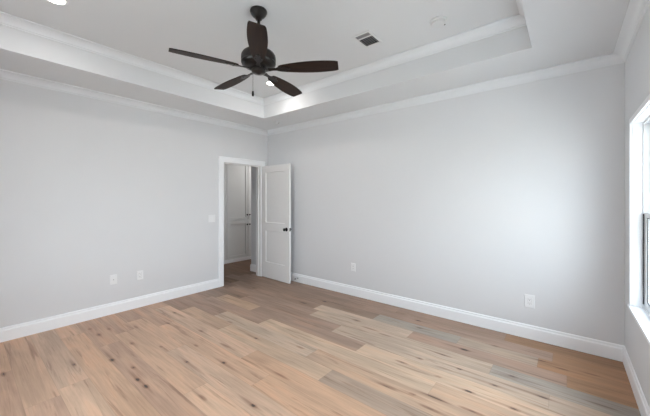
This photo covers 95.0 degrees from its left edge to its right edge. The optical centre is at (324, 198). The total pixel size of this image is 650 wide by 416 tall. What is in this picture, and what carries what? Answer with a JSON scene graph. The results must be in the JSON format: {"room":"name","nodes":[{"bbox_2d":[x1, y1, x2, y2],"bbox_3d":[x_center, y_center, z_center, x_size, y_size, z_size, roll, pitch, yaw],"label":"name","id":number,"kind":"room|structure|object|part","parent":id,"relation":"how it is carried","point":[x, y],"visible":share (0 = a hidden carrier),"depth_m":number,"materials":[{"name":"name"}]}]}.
{"room":"empty bedroom","nodes":[
{"label":"empty bedroom","id":0,"kind":"room"},
{"bbox_2d":[0,79,267,327],"bbox_3d":[-1.908,-0.152,4.798,0.120,3.200,6.560,0,0,39],"label":"wall","id":1,"kind":"structure","parent":0,"point":[92,190],"depth_m":3.62,"materials":[{"name":"paint"}]},
{"bbox_2d":[0,279,218,342],"bbox_3d":[-2.443,1.377,4.031,0.015,0.143,4.295,0,0,39],"label":"baseboard","id":2,"kind":"structure","parent":1,"relation":"attached to","point":[20,330],"depth_m":3.61,"materials":[{"name":"white paint"}]},
{"bbox_2d":[110,274,116,284],"bbox_3d":[-2.667,1.018,3.755,0.015,0.122,0.078,0,0,39],"label":"cable plate","id":3,"kind":"object","parent":1,"relation":"attached to","point":[113,278],"visible":1,"depth_m":3.75,"materials":[{"name":"white plastic"}]},
{"bbox_2d":[0,69,267,135],"bbox_3d":[-2.418,-1.253,4.011,0.080,0.082,4.295,0,0,39],"label":"crown molding","id":4,"kind":"structure","parent":1,"relation":"attached to","point":[7,75],"depth_m":3.73,"materials":[{"name":"white paint"}]},
{"bbox_2d":[137,270,142,279],"bbox_3d":[-2.480,1.022,3.991,0.008,0.120,0.076,0,0,39],"label":"electrical outlet","id":5,"kind":"object","parent":1,"relation":"attached to","point":[139,273],"visible":1,"depth_m":3.99,"materials":[{"name":"white plastic"}]},
{"bbox_2d":[208,215,214,221],"bbox_3d":[-1.823,0.314,4.799,0.010,0.118,0.116,0,0,39],"label":"light switch","id":6,"kind":"object","parent":1,"relation":"attached to","point":[211,218],"visible":1,"depth_m":4.79,"materials":[{"name":"white plastic"}]},
{"bbox_2d":[219,156,264,286],"bbox_3d":[-1.495,0.371,5.301,0.162,2.154,0.956,0,0,39],"label":"door frame","id":7,"kind":"structure","parent":1,"relation":"attached to","point":[222,159],"depth_m":5.27,"materials":[{"name":"white paint"}]},
{"bbox_2d":[262,163,291,283],"bbox_3d":[-0.887,0.416,5.321,0.795,2.043,0.163,0,0,41],"label":"door","id":8,"kind":"structure","parent":1,"relation":"in","point":[276,179],"depth_m":5.27,"materials":[{"name":"white paint"}]},
{"bbox_2d":[0,0,629,129],"bbox_3d":[-0.569,-1.523,2.508,4.846,0.458,4.295,0,0,39],"label":"ceiling","id":9,"kind":"structure","parent":0,"point":[556,32],"depth_m":2.82,"materials":[{"name":"paint"}]},
{"bbox_2d":[47,0,67,4],"bbox_3d":[-2.128,-1.576,2.345,0.158,0.006,0.158,0,0,39],"label":"recessed light","id":10,"kind":"object","parent":9,"relation":"in","point":[58,2],"visible":1,"depth_m":2.38,"materials":[{"name":"white plastic"}]},
{"bbox_2d":[0,11,263,105],"bbox_3d":[-1.907,-1.538,3.571,0.080,0.082,3.038,0,0,39],"label":"crown molding","id":11,"kind":"structure","parent":9,"relation":"attached to","point":[6,19],"depth_m":3.13,"materials":[{"name":"white paint"}]},
{"bbox_2d":[168,5,338,96],"bbox_3d":[-0.582,-1.220,2.528,1.258,0.718,1.299,0,0,39],"label":"ceiling fan","id":12,"kind":"object","parent":9,"relation":"hanging from","point":[257,58],"visible":1,"depth_m":2.43,"materials":[{"name":"brown wood"}]},
{"bbox_3d":[-0.921,-1.086,2.288,0.496,0.006,0.142,0,12,-30],"label":"blade","id":13,"kind":"part","parent":12,"relation":"part of","materials":[{"name":"brown wood"}]},
{"bbox_3d":[-0.867,-1.086,2.779,0.496,0.006,0.142,0,12,42],"label":"blade","id":14,"kind":"part","parent":12,"relation":"part of","materials":[{"name":"brown wood"}]},
{"bbox_3d":[-0.471,-1.086,2.085,0.142,0.006,0.496,12,-2,-11],"label":"blade","id":15,"kind":"part","parent":12,"relation":"part of","materials":[{"name":"brown wood"}]},
{"bbox_3d":[-0.384,-1.086,2.879,0.142,0.006,0.496,-13,-5,24],"label":"blade","id":16,"kind":"part","parent":12,"relation":"part of","materials":[{"name":"brown wood"}]},
{"bbox_3d":[-0.139,-1.086,2.450,0.496,0.006,0.142,0,-12,6],"label":"blade","id":17,"kind":"part","parent":12,"relation":"part of","materials":[{"name":"brown wood"}]},
{"bbox_2d":[351,30,382,47],"bbox_3d":[0.418,-1.575,2.942,0.202,0.007,0.269,0,0,39],"label":"ceiling vent","id":18,"kind":"object","parent":9,"relation":"in","point":[367,39],"visible":1,"depth_m":2.93,"materials":[{"name":"white metal"}]},
{"bbox_2d":[263,14,526,105],"bbox_3d":[0.369,-1.538,3.628,3.540,0.082,0.080,0,0,39],"label":"crown molding","id":19,"kind":"structure","parent":9,"relation":"attached to","point":[515,21],"depth_m":3.14,"materials":[{"name":"white paint"}]},
{"bbox_2d":[429,16,446,27],"bbox_3d":[1.002,-1.559,2.636,0.148,0.040,0.148,0,0,39],"label":"smoke detector","id":20,"kind":"object","parent":9,"relation":"attached to","point":[438,21],"visible":1,"depth_m":2.60,"materials":[{"name":"white plastic"}]},
{"bbox_2d":[516,0,523,15],"bbox_3d":[0.778,-1.538,1.389,0.080,0.082,3.038,0,0,39],"label":"crown molding","id":21,"kind":"structure","parent":9,"relation":"attached to","point":[519,4],"depth_m":2.43,"materials":[{"name":"white paint"}]},
{"bbox_2d":[0,259,640,415],"bbox_3d":[-0.762,1.448,3.930,7.260,0.001,6.477,0,0,39],"label":"floor","id":22,"kind":"structure","parent":0,"point":[252,344],"depth_m":2.60,"materials":[{"name":"brown wood"}]},
{"bbox_2d":[224,164,250,263],"bbox_3d":[-2.087,0.148,7.321,0.706,2.600,1.330,0,0,39],"label":"linen cabinet","id":23,"kind":"object","parent":22,"relation":"on","point":[237,178],"visible":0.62,"depth_m":6.91,"materials":[{"name":"white paint"}]},
{"bbox_3d":[-2.031,-0.233,6.906,0.024,1.430,0.557,0,0,39],"label":"cabinet door","id":24,"kind":"part","parent":23,"relation":"part of","materials":[{"name":"white paint"}]},
{"bbox_3d":[-2.031,0.941,6.906,0.024,0.837,0.557,0,0,39],"label":"cabinet door","id":25,"kind":"part","parent":23,"relation":"part of","materials":[{"name":"white paint"}]},
{"bbox_3d":[-1.839,1.411,7.119,0.014,0.075,1.330,0,0,39],"label":"board","id":26,"kind":"part","parent":23,"relation":"part of","materials":[{"name":"white paint"}]},
{"bbox_3d":[-1.670,-0.233,7.351,0.024,1.430,0.557,0,0,39],"label":"cabinet door","id":27,"kind":"part","parent":23,"relation":"part of","materials":[{"name":"white paint"}]},
{"bbox_3d":[-1.670,0.941,7.351,0.024,0.837,0.557,0,0,39],"label":"cabinet door","id":28,"kind":"part","parent":23,"relation":"part of","materials":[{"name":"white paint"}]},
{"bbox_2d":[251,63,624,345],"bbox_3d":[0.705,-0.152,4.305,5.536,3.200,0.140,0,0,39],"label":"wall","id":29,"kind":"structure","parent":0,"point":[480,202],"depth_m":3.37,"materials":[{"name":"paint"}]},
{"bbox_2d":[250,264,255,271],"bbox_3d":[-1.317,1.377,5.925,0.385,0.143,0.135,0,0,39],"label":"baseboard","id":30,"kind":"structure","parent":29,"relation":"attached to","point":[252,266],"depth_m":5.94,"materials":[{"name":"white paint"}]},
{"bbox_2d":[351,263,355,271],"bbox_3d":[0.425,1.024,4.463,0.076,0.120,0.008,0,0,39],"label":"electrical outlet","id":31,"kind":"object","parent":29,"relation":"attached to","point":[353,265],"visible":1,"depth_m":4.46,"materials":[{"name":"white plastic"}]},
{"bbox_2d":[267,53,623,135],"bbox_3d":[0.760,-1.253,4.143,4.846,0.082,0.080,0,0,39],"label":"crown molding","id":32,"kind":"structure","parent":29,"relation":"attached to","point":[610,59],"depth_m":3.38,"materials":[{"name":"white paint"}]},
{"bbox_2d":[291,272,623,361],"bbox_3d":[0.781,1.377,4.169,4.846,0.143,0.015,0,0,39],"label":"baseboard","id":33,"kind":"structure","parent":29,"relation":"attached to","point":[600,348],"depth_m":3.35,"materials":[{"name":"white paint"}]},
{"bbox_2d":[524,294,534,308],"bbox_3d":[2.120,1.060,3.085,0.090,0.134,0.008,0,0,39],"label":"electrical outlet","id":34,"kind":"object","parent":29,"relation":"attached to","point":[529,300],"visible":1,"depth_m":3.08,"materials":[{"name":"white plastic"}]},
{"bbox_2d":[625,5,649,407],"bbox_3d":[1.307,-0.152,0.855,0.150,3.200,4.495,0,0,39],"label":"wall","id":35,"kind":"structure","parent":0,"point":[637,63],"depth_m":2.23,"materials":[{"name":"paint"}]},
{"bbox_2d":[613,0,649,62],"bbox_3d":[1.281,-1.253,1.005,0.080,0.082,4.295,0,0,39],"label":"crown molding","id":36,"kind":"structure","parent":35,"relation":"attached to","point":[637,9],"depth_m":2.17,"materials":[{"name":"white paint"}]},
{"bbox_2d":[623,346,649,415],"bbox_3d":[1.306,1.377,0.984,0.015,0.143,4.295,0,0,39],"label":"baseboard","id":37,"kind":"structure","parent":35,"relation":"attached to","point":[644,409],"depth_m":2.15,"materials":[{"name":"white paint"}]},
{"bbox_2d":[627,94,649,344],"bbox_3d":[1.854,0.114,1.548,0.176,1.482,1.975,0,0,39],"label":"window","id":38,"kind":"structure","parent":35,"relation":"in","point":[641,125],"depth_m":2.29,"materials":[{"name":"white paint"}]},
{"bbox_3d":[2.192,0.124,1.904,0.095,1.418,0.889,0,0,39],"label":"frame","id":39,"kind":"part","parent":38,"relation":"part of","materials":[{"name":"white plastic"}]},
{"bbox_3d":[2.175,0.461,1.918,0.034,0.716,0.859,0,0,39],"label":"sash","id":40,"kind":"part","parent":38,"relation":"part of","materials":[{"name":"white plastic"}]}
]}

